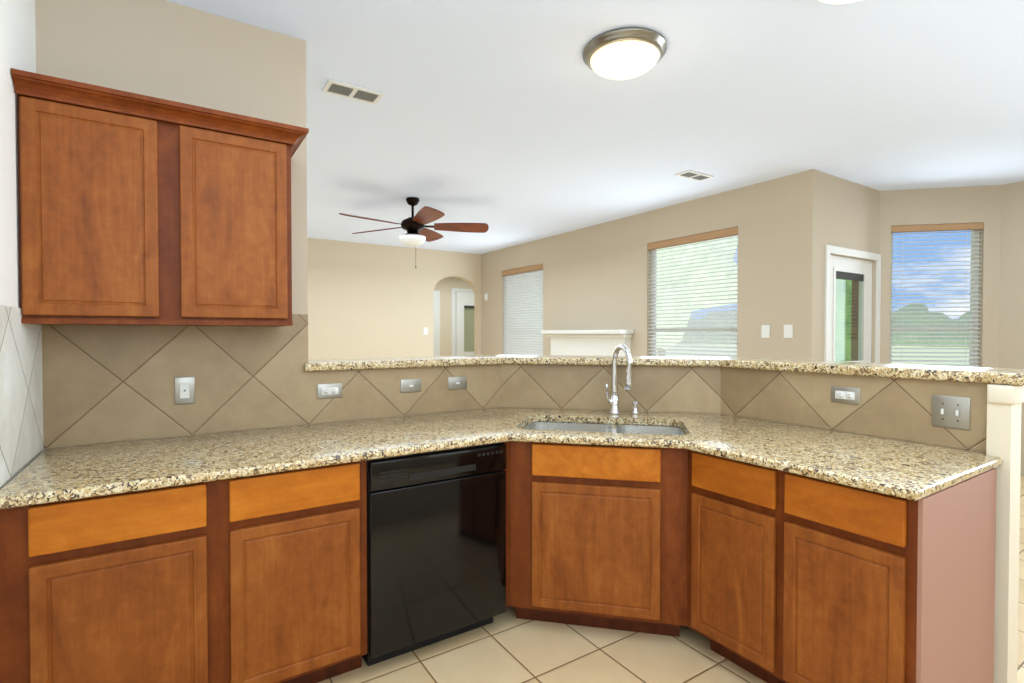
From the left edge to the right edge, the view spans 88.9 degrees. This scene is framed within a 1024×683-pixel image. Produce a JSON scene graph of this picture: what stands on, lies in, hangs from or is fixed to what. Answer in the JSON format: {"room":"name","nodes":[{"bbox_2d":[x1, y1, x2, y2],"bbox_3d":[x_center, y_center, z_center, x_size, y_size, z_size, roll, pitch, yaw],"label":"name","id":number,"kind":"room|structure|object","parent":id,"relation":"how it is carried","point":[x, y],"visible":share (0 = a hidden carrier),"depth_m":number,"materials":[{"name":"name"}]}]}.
{"room":"kitchen","nodes":[
{"label":"kitchen","id":0,"kind":"room"},
{"bbox_2d":[0,0,41,489],"bbox_3d":[-1.990,-0.056,2.172,0.120,2.750,10.520,-1,1,-33],"label":"wall","id":1,"kind":"structure","parent":0,"point":[17,17],"depth_m":1.65,"materials":[{"name":"white paint"}]},
{"bbox_2d":[35,0,307,451],"bbox_3d":[-1.423,-0.058,2.301,0.970,2.750,0.120,-1,1,-33],"label":"wall","id":2,"kind":"structure","parent":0,"point":[163,49],"depth_m":2.24,"materials":[{"name":"beige paint"}]},
{"bbox_2d":[11,68,308,325],"bbox_3d":[-1.312,-0.467,2.061,0.896,0.805,0.389,-1,1,-33],"label":"upper cabinet","id":3,"kind":"object","parent":2,"relation":"attached to","point":[135,209],"visible":1,"depth_m":1.89,"materials":[{"name":"brown wood"}]},
{"bbox_2d":[175,377,194,404],"bbox_3d":[-1.401,0.210,2.234,0.072,0.116,0.008,-1,1,-33],"label":"outlet plate","id":4,"kind":"object","parent":2,"relation":"attached to","point":[184,386],"visible":1,"depth_m":2.23,"materials":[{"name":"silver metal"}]},
{"bbox_2d":[307,238,480,359],"bbox_3d":[-2.624,-0.147,7.960,5.120,2.750,0.120,-1,1,-33],"label":"wall","id":5,"kind":"structure","parent":0,"point":[366,300],"depth_m":8.20,"materials":[{"name":"beige paint"}]},
{"bbox_2d":[423,327,427,334],"bbox_3d":[-1.431,-0.173,8.656,0.080,0.120,0.008,-1,1,-33],"label":"switch plate","id":6,"kind":"object","parent":5,"relation":"attached to","point":[425,329],"visible":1,"depth_m":8.65,"materials":[{"name":"white plastic"}]},
{"bbox_2d":[434,271,542,355],"bbox_3d":[-0.550,-0.197,11.155,4.160,2.750,3.220,-1,1,-33],"label":"wall","id":7,"kind":"structure","parent":0,"point":[444,285],"depth_m":12.28,"materials":[{"name":"beige paint"}]},
{"bbox_2d":[433,288,472,355],"bbox_3d":[-1.150,-0.054,12.531,1.630,2.420,0.019,-1,1,-33],"label":"door frame","id":8,"kind":"structure","parent":7,"relation":"attached to","point":[436,294],"depth_m":12.16,"materials":[{"name":"white paint"}]},
{"bbox_2d":[456,292,473,355],"bbox_3d":[-0.928,-0.015,12.631,0.922,2.332,0.088,-1,1,-33],"label":"front door","id":9,"kind":"structure","parent":7,"relation":"in","point":[463,299],"depth_m":12.44,"materials":[{"name":"white paint"}]},
{"bbox_2d":[167,0,1023,253],"bbox_3d":[0.569,-1.515,5.618,8.550,0.060,13.950,-1,1,-33],"label":"ceiling","id":10,"kind":"structure","parent":0,"point":[492,113],"depth_m":3.20,"materials":[{"name":"white paint"}]},
{"bbox_2d":[322,79,383,104],"bbox_3d":[-0.917,-1.438,3.014,0.310,0.011,0.160,-1,1,-33],"label":"ceiling vent","id":11,"kind":"object","parent":10,"relation":"in","point":[333,87],"visible":1,"depth_m":3.00,"materials":[{"name":"white metal"}]},
{"bbox_2d":[339,197,488,267],"bbox_3d":[-1.029,-1.119,5.371,1.511,0.724,1.497,-1,1,-33],"label":"ceiling fan","id":12,"kind":"object","parent":10,"relation":"hanging from","point":[417,233],"depth_m":5.37,"materials":[{"name":"brown wood"}]},
{"bbox_2d":[583,27,666,79],"bbox_3d":[0.553,-1.384,2.578,0.406,0.106,0.406,-1,1,-33],"label":"flush-mounted ceiling light","id":13,"kind":"object","parent":10,"relation":"attached to","point":[623,53],"visible":1,"depth_m":2.48,"materials":[{"name":"white glass"}]},
{"bbox_2d":[675,170,713,180],"bbox_3d":[1.613,-1.463,4.609,0.330,0.011,0.150,-1,1,-33],"label":"ceiling vent","id":14,"kind":"object","parent":10,"relation":"in","point":[689,174],"visible":1,"depth_m":4.59,"materials":[{"name":"white metal"}]},
{"bbox_2d":[819,0,859,3],"bbox_3d":[1.305,-1.374,1.954,0.406,0.106,0.406,-1,1,-33],"label":"flush-mounted ceiling light","id":15,"kind":"object","parent":10,"relation":"attached to","point":[825,1],"visible":1,"depth_m":2.06,"materials":[{"name":"white glass"}]},
{"bbox_2d":[481,173,798,359],"bbox_3d":[1.025,-0.131,6.931,0.120,2.750,5.580,-1,1,-33],"label":"wall","id":16,"kind":"structure","parent":0,"point":[595,277],"depth_m":6.04,"materials":[{"name":"beige paint"}]},
{"bbox_2d":[505,277,508,350],"bbox_3d":[0.217,-0.399,8.221,0.045,1.523,1.148,-1,1,-33],"label":"window","id":17,"kind":"structure","parent":16,"relation":"in","point":[505,277],"depth_m":8.67,"materials":[{"name":"white paint"}]},
{"bbox_2d":[502,264,542,354],"bbox_3d":[0.170,-0.399,8.190,0.054,1.518,1.142,-1,1,-33],"label":"blind","id":18,"kind":"object","parent":16,"relation":"attached to","point":[529,339],"visible":0.78,"depth_m":8.16,"materials":[{"name":"white plastic"}]},
{"bbox_2d":[651,249,737,355],"bbox_3d":[1.938,-0.357,5.571,0.045,1.523,1.148,-1,1,-33],"label":"window","id":19,"kind":"structure","parent":16,"relation":"in","point":[654,251],"depth_m":6.01,"materials":[{"name":"white paint"}]},
{"bbox_2d":[648,227,737,356],"bbox_3d":[1.891,-0.357,5.540,0.054,1.518,1.142,-1,1,-33],"label":"blind","id":20,"kind":"object","parent":19,"relation":"attached to","point":[729,232],"visible":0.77,"depth_m":5.48,"materials":[{"name":"white plastic"}]},
{"bbox_2d":[761,325,769,337],"bbox_3d":[2.332,-0.092,4.799,0.008,0.111,0.078,-1,1,-33],"label":"light switch","id":21,"kind":"object","parent":16,"relation":"attached to","point":[765,331],"depth_m":4.80,"materials":[{"name":"white plastic"}]},
{"bbox_2d":[784,325,792,337],"bbox_3d":[2.449,-0.089,4.619,0.008,0.107,0.072,-1,1,-33],"label":"light switch","id":22,"kind":"object","parent":16,"relation":"attached to","point":[788,329],"depth_m":4.62,"materials":[{"name":"white plastic"}]},
{"bbox_2d":[308,364,1023,682],"bbox_3d":[0.516,0.728,2.625,2.966,1.168,0.924,0,1,14],"label":"wall","id":23,"kind":"structure","parent":0,"point":[1004,402],"depth_m":1.86,"materials":[{"name":"beige paint"}]},
{"bbox_2d":[317,383,341,398],"bbox_3d":[-0.894,0.243,2.564,0.118,0.072,0.009,-1,1,-33],"label":"outlet plate","id":24,"kind":"object","parent":23,"relation":"attached to","point":[333,390],"visible":1,"depth_m":2.56,"materials":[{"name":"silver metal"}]},
{"bbox_2d":[401,379,420,392],"bbox_3d":[-0.540,0.237,2.795,0.116,0.070,0.008,-1,1,-33],"label":"light switch","id":25,"kind":"object","parent":23,"relation":"attached to","point":[408,385],"visible":1,"depth_m":2.79,"materials":[{"name":"silver metal"}]},
{"bbox_2d":[448,376,466,389],"bbox_3d":[-0.307,0.235,2.946,0.116,0.070,0.008,-1,1,-33],"label":"light switch","id":26,"kind":"object","parent":23,"relation":"attached to","point":[453,382],"visible":1,"depth_m":2.94,"materials":[{"name":"silver metal"}]},
{"bbox_2d":[0,305,986,486],"bbox_3d":[0.307,0.151,1.449,2.939,0.530,3.199,-1,1,-33],"label":"tile backsplash","id":27,"kind":"structure","parent":23,"relation":"attached to","point":[61,385],"depth_m":2.31,"materials":[{"name":"beige tile"}]},
{"bbox_2d":[304,355,1023,385],"bbox_3d":[0.539,0.119,2.712,3.302,0.042,1.174,0,1,14],"label":"bar","id":28,"kind":"object","parent":23,"relation":"attached to","point":[1005,376],"visible":0.9,"depth_m":2.62,"materials":[{"name":"beige stone"}]},
{"bbox_2d":[831,386,859,404],"bbox_3d":[1.480,0.239,2.320,0.009,0.072,0.118,-1,1,-33],"label":"outlet plate","id":29,"kind":"object","parent":23,"relation":"attached to","point":[849,395],"visible":1,"depth_m":2.32,"materials":[{"name":"silver metal"}]},
{"bbox_2d":[932,395,969,429],"bbox_3d":[1.682,0.272,2.004,0.015,0.122,0.118,-1,1,-33],"label":"light switch","id":30,"kind":"object","parent":23,"relation":"attached to","point":[947,411],"visible":1,"depth_m":2.00,"materials":[{"name":"silver metal"}]},
{"bbox_2d":[318,476,1023,682],"bbox_3d":[0.569,1.276,5.662,8.550,0.097,13.950,-1,1,-33],"label":"floor","id":31,"kind":"structure","parent":0,"point":[509,649],"depth_m":2.13,"materials":[{"name":"tile"}]},
{"bbox_2d":[0,460,366,682],"bbox_3d":[-1.165,0.864,1.982,1.034,0.842,0.701,-1,1,-33],"label":"base cabinet","id":32,"kind":"object","parent":31,"relation":"on","point":[262,578],"visible":0.96,"depth_m":1.66,"materials":[{"name":"brown wood"}]},
{"bbox_2d":[0,407,1001,508],"bbox_3d":[-0.005,0.426,1.934,2.923,0.034,2.037,-1,1,-33],"label":"countertop","id":33,"kind":"structure","parent":32,"relation":"on","point":[913,471],"depth_m":1.95,"materials":[{"name":"beige stone"}]},
{"bbox_2d":[522,421,685,434],"bbox_3d":[0.434,0.538,2.531,0.810,0.206,0.460,0,1,12],"label":"stainless steel sink","id":34,"kind":"object","parent":33,"relation":"in","point":[536,425],"visible":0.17,"depth_m":2.72,"materials":[{"name":"silver metal"}]},
{"bbox_2d":[606,344,632,413],"bbox_3d":[0.585,0.204,2.790,0.103,0.380,0.209,-1,1,-33],"label":"gooseneck faucet","id":35,"kind":"object","parent":33,"relation":"on","point":[613,401],"visible":1,"depth_m":2.84,"materials":[{"name":"silver metal"}]},
{"bbox_2d":[631,401,638,413],"bbox_3d":[0.676,0.360,2.841,0.043,0.068,0.088,0,1,1],"label":"soap dispenser","id":36,"kind":"object","parent":33,"relation":"on","point":[635,403],"visible":1,"depth_m":2.85,"materials":[{"name":"silver metal"}]},
{"bbox_2d":[362,442,505,665],"bbox_3d":[-0.464,0.857,2.421,0.609,0.840,0.688,-1,1,-33],"label":"dishwasher","id":37,"kind":"object","parent":31,"relation":"on","point":[436,520],"visible":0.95,"depth_m":2.11,"materials":[{"name":"black"}]},
{"bbox_2d":[541,330,633,355],"bbox_3d":[0.833,0.550,6.710,0.450,1.395,1.560,-1,1,-33],"label":"fireplace mantel","id":38,"kind":"object","parent":31,"relation":"on","point":[563,342],"visible":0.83,"depth_m":6.67,"materials":[{"name":"white paint"}]},
{"bbox_2d":[503,441,687,636],"bbox_3d":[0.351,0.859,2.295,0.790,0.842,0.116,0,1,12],"label":"base cabinet","id":39,"kind":"object","parent":31,"relation":"on","point":[596,535],"visible":0.94,"depth_m":2.24,"materials":[{"name":"brown wood"}]},
{"bbox_2d":[687,450,996,682],"bbox_3d":[1.207,0.863,2.002,0.651,0.842,0.812,-1,1,-33],"label":"base cabinet","id":40,"kind":"object","parent":31,"relation":"on","point":[792,578],"visible":0.98,"depth_m":1.72,"materials":[{"name":"brown wood"}]},
{"bbox_2d":[797,169,879,362],"bbox_3d":[3.051,-0.098,4.849,1.250,2.750,0.120,-1,1,-33],"label":"wall","id":41,"kind":"structure","parent":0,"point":[834,211],"depth_m":4.55,"materials":[{"name":"beige paint"}]},
{"bbox_2d":[830,255,871,362],"bbox_3d":[3.150,0.246,4.885,0.902,2.052,0.088,-1,1,-33],"label":"patio door","id":42,"kind":"structure","parent":41,"relation":"in","point":[846,268],"depth_m":5.01,"materials":[{"name":"white paint"}]},
{"bbox_2d":[824,245,880,362],"bbox_3d":[3.172,0.214,4.850,1.040,2.125,0.017,-1,1,-33],"label":"door frame","id":43,"kind":"structure","parent":41,"relation":"attached to","point":[829,249],"depth_m":4.71,"materials":[{"name":"white paint"}]},
{"bbox_2d":[879,181,1023,475],"bbox_3d":[5.441,-0.079,3.624,0.721,2.750,4.844,-1,1,-42],"label":"wall","id":44,"kind":"structure","parent":0,"point":[1000,208],"depth_m":4.94,"materials":[{"name":"beige paint"}]},
{"bbox_2d":[890,230,978,364],"bbox_3d":[4.105,-0.360,5.119,0.778,1.543,0.045,0,1,12],"label":"window","id":45,"kind":"structure","parent":44,"relation":"in","point":[972,233],"depth_m":5.03,"materials":[{"name":"white paint"}]},
{"bbox_2d":[890,223,982,366],"bbox_3d":[4.093,-0.360,5.064,0.772,1.538,0.054,0,1,12],"label":"blind","id":46,"kind":"object","parent":45,"relation":"attached to","point":[960,226],"visible":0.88,"depth_m":5.05,"materials":[{"name":"white plastic"}]},
{"label":"outside","id":47,"kind":"structure","parent":0,"visible":0},
{"bbox_2d":[656,235,969,366],"bbox_3d":[40.287,-2.890,88.901,154.700,10.022,220.000,-1,1,-33],"label":"scenery","id":48,"kind":"structure","parent":47,"point":[847,291],"depth_m":14.34,"materials":[{"name":"green plant"}]}
]}

